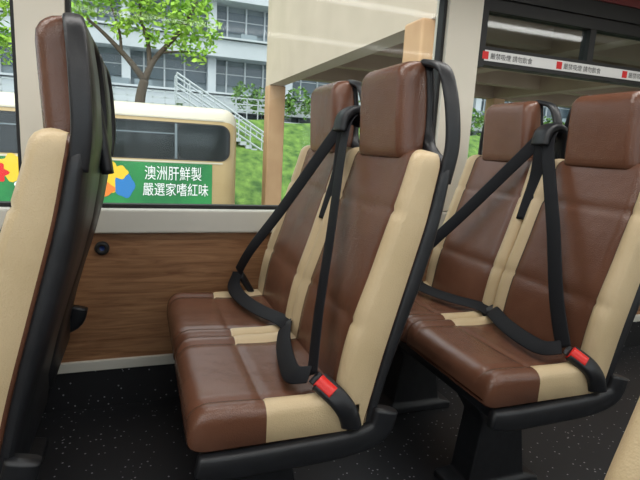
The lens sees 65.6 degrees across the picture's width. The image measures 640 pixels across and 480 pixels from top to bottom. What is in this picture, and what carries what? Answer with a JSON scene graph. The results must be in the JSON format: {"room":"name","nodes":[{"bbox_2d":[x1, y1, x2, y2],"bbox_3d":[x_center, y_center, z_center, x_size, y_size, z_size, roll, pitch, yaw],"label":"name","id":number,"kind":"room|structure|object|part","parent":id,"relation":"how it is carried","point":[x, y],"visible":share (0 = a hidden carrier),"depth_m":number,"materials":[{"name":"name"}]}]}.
{"room":"vehicle interior","nodes":[
{"label":"vehicle interior","id":0,"kind":"room"},
{"bbox_2d":[13,0,639,362],"bbox_3d":[-0.217,-0.276,1.923,5.700,1.780,0.100,-1,11,-20],"label":"wall","id":1,"kind":"structure","parent":0,"point":[126,291],"depth_m":1.82,"materials":[{"name":"brown wood"}]},
{"bbox_2d":[0,0,21,206],"bbox_3d":[-1.872,-0.544,1.258,1.940,0.898,0.040,-1,11,-20],"label":"frame","id":2,"kind":"object","parent":1,"relation":"attached to","point":[2,203],"visible":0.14,"depth_m":1.58,"materials":[{"name":"black rubber"}]},
{"bbox_2d":[94,241,109,254],"bbox_3d":[-0.758,0.029,1.728,0.048,0.048,0.014,-1,11,-20],"label":"knob","id":3,"kind":"object","parent":1,"relation":"attached to","point":[101,248],"visible":1,"depth_m":1.72,"materials":[{"name":"black plastic"}]},
{"bbox_2d":[0,207,446,232],"bbox_3d":[-0.214,-0.074,1.921,5.700,0.085,0.062,-1,11,-20],"label":"trim","id":4,"kind":"structure","parent":1,"relation":"attached to","point":[111,220],"depth_m":1.78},
{"bbox_2d":[65,0,447,209],"bbox_3d":[-0.169,-0.562,1.871,1.400,0.898,0.040,-1,11,-20],"label":"frame","id":5,"kind":"object","parent":1,"relation":"attached to","point":[443,4],"visible":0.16,"depth_m":1.91,"materials":[{"name":"black rubber"}]},
{"bbox_2d":[44,321,639,412],"bbox_3d":[-0.246,0.535,2.028,5.700,0.146,0.018,-1,11,-20],"label":"trim","id":6,"kind":"structure","parent":1,"relation":"attached to","point":[100,388],"depth_m":1.84,"materials":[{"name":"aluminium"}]},
{"bbox_2d":[57,314,639,373],"bbox_3d":[-0.239,0.446,2.008,5.700,0.037,0.026,-1,11,-20],"label":"baseboard","id":7,"kind":"structure","parent":1,"relation":"attached to","point":[161,359],"depth_m":1.81,"materials":[{"name":"grey metal"}]},
{"bbox_2d":[490,53,531,63],"bbox_3d":[0.827,-0.782,2.143,0.222,0.025,0.001,-1,11,-20],"label":"tape text","id":8,"kind":"object","parent":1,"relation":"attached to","point":[501,56],"visible":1,"depth_m":2.14},
{"bbox_2d":[477,0,639,87],"bbox_3d":[1.525,-0.579,2.470,1.875,0.898,0.060,-1,11,-20],"label":"frame","id":9,"kind":"object","parent":1,"relation":"attached to","point":[589,26],"visible":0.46,"depth_m":2.22,"materials":[{"name":"black metal"}]},
{"bbox_2d":[484,50,639,80],"bbox_3d":[1.542,-0.790,2.403,1.855,0.043,0.003,-1,11,-20],"label":"tape","id":10,"kind":"object","parent":1,"relation":"attached to","point":[537,62],"visible":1,"depth_m":2.23,"materials":[{"name":"white"}]},
{"bbox_2d":[482,51,488,58],"bbox_3d":[0.698,-0.780,2.097,0.030,0.031,0.002,-1,11,-20],"label":"tape mark","id":11,"kind":"object","parent":10,"relation":"attached to","point":[485,55],"depth_m":2.10,"materials":[{"name":"red plastic"}]},
{"bbox_2d":[556,61,561,68],"bbox_3d":[1.075,-0.784,2.232,0.030,0.031,0.002,-1,11,-20],"label":"tape mark","id":12,"kind":"object","parent":10,"relation":"attached to","point":[559,64],"depth_m":2.23,"materials":[{"name":"red plastic"}]},
{"bbox_2d":[622,71,627,77],"bbox_3d":[1.451,-0.789,2.368,0.030,0.031,0.002,-1,11,-20],"label":"tape mark","id":13,"kind":"object","parent":10,"relation":"attached to","point":[624,74],"depth_m":2.37,"materials":[{"name":"red plastic"}]},
{"bbox_2d":[505,0,639,25],"bbox_3d":[-0.154,-1.066,1.725,5.700,0.150,0.032,-1,11,-20],"label":"trim","id":14,"kind":"structure","parent":1,"relation":"attached to","point":[624,11],"depth_m":2.23,"materials":[{"name":"red"}]},
{"bbox_2d":[563,64,600,73],"bbox_3d":[1.203,-0.786,2.279,0.222,0.025,0.001,-1,11,-20],"label":"tape text","id":15,"kind":"object","parent":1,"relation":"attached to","point":[565,64],"visible":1,"depth_m":2.28},
{"bbox_2d":[35,346,639,479],"bbox_3d":[0.155,0.866,0.924,5.700,0.060,2.625,-1,11,-20],"label":"floor","id":16,"kind":"structure","parent":0,"point":[140,440],"depth_m":1.67,"materials":[{"name":"plastic"}]},
{"bbox_2d":[0,12,115,479],"bbox_3d":[-0.796,0.128,1.192,0.572,1.189,0.915,-1,11,-20],"label":"seat","id":17,"kind":"object","parent":16,"relation":"on","point":[47,231],"visible":1,"depth_m":0.85,"materials":[{"name":"brown leather"}]},
{"bbox_2d":[167,59,460,479],"bbox_3d":[-0.124,0.120,1.434,0.572,1.189,0.915,-1,11,-20],"label":"seat","id":18,"kind":"object","parent":16,"relation":"on","point":[275,378],"visible":1,"depth_m":1.14,"materials":[{"name":"brown leather"}]},
{"bbox_2d":[378,91,639,479],"bbox_3d":[0.549,0.113,1.676,0.572,1.189,0.915,-1,11,-20],"label":"seat","id":19,"kind":"object","parent":16,"relation":"on","point":[526,307],"visible":0.88,"depth_m":1.49,"materials":[{"name":"brown leather"}]},
{"bbox_2d":[604,397,639,479],"bbox_3d":[0.391,0.385,0.160,0.572,1.189,0.915,-1,11,-20],"label":"seat","id":20,"kind":"object","parent":16,"relation":"on","point":[625,464],"visible":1,"depth_m":0.55,"materials":[{"name":"beige leather"}]},
{"label":"outside","id":21,"kind":"structure","parent":0,"visible":0},
{"bbox_3d":[-3.587,2.474,10.040,120.000,0.100,140.000,-1,11,-20],"label":"ground","id":22,"kind":"structure","parent":21,"visible":0},
{"bbox_2d":[0,0,12,64],"bbox_3d":[-9.424,-3.526,14.009,2.714,9.615,2.062,-1,11,-20],"label":"street tree","id":23,"kind":"object","parent":22,"relation":"on","point":[4,40],"visible":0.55,"depth_m":13.80,"materials":[{"name":"green plant"}]},
{"bbox_2d":[0,92,235,203],"bbox_3d":[-7.830,-0.588,10.838,11.620,5.160,2.530,-1,11,-20],"label":"bus","id":24,"kind":"object","parent":22,"relation":"on","point":[172,154],"visible":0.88,"depth_m":10.83,"materials":[{"name":"cream painted metal"},{"name":"dark glass"},{"name":"rubber"}]},
{"bbox_3d":[-4.880,-1.064,10.470,5.130,1.250,0.022,-1,11,-20],"label":"advert panel","id":25,"kind":"part","parent":24,"relation":"part of","materials":[{"name":"green plastic"}]},
{"bbox_2d":[71,0,223,102],"bbox_3d":[-5.601,-3.960,15.369,5.080,10.384,2.092,-1,11,-20],"label":"street tree","id":26,"kind":"object","parent":22,"relation":"on","point":[140,96],"visible":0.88,"depth_m":15.07,"materials":[{"name":"green plant"}]},
{"bbox_2d":[0,0,569,135],"bbox_3d":[-6.234,-12.352,31.711,70.000,20.850,8.600,-1,11,-20],"label":"office building","id":27,"kind":"structure","parent":22,"relation":"on","point":[241,55],"depth_m":28.37,"materials":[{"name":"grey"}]},
{"bbox_2d":[235,119,479,204],"bbox_3d":[-1.848,-2.898,23.649,72.600,5.835,8.400,-1,11,-20],"label":"grass bank","id":28,"kind":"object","parent":22,"relation":"on","point":[249,163],"visible":0.04,"depth_m":24.01,"materials":[{"name":"green plant"}]},
{"bbox_2d":[174,72,263,150],"bbox_3d":[-4.512,-5.771,24.261,4.920,4.055,1.290,-1,11,-20],"label":"staircase","id":29,"kind":"structure","parent":28,"relation":"on","point":[179,101],"depth_m":23.85,"materials":[{"name":"white metal"}]},
{"bbox_2d":[261,0,639,204],"bbox_3d":[9.104,-1.830,11.533,19.020,9.200,10.500,-1,11,-20],"label":"bus shelter","id":30,"kind":"object","parent":22,"relation":"on","point":[326,41],"visible":0.49,"depth_m":9.52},
{"bbox_3d":[-3.894,-3.897,28.417,72.000,5.700,2.050,-1,11,-20],"label":"terrace","id":31,"kind":"object","parent":22,"relation":"on","visible":0},
{"bbox_2d":[0,77,264,119],"bbox_3d":[-11.553,-6.967,23.989,18.650,1.100,0.060,-1,11,-20],"label":"railing","id":32,"kind":"object","parent":31,"relation":"on","point":[1,84],"visible":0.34,"depth_m":25.39,"materials":[{"name":"grey metal"}]},
{"bbox_2d":[231,81,564,135],"bbox_3d":[7.679,-7.935,31.866,26.798,2.192,1.438,-1,11,-20],"label":"bushes","id":33,"kind":"object","parent":31,"relation":"on","point":[237,89],"visible":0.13,"depth_m":28.36,"materials":[{"name":"green plant"}]}
]}

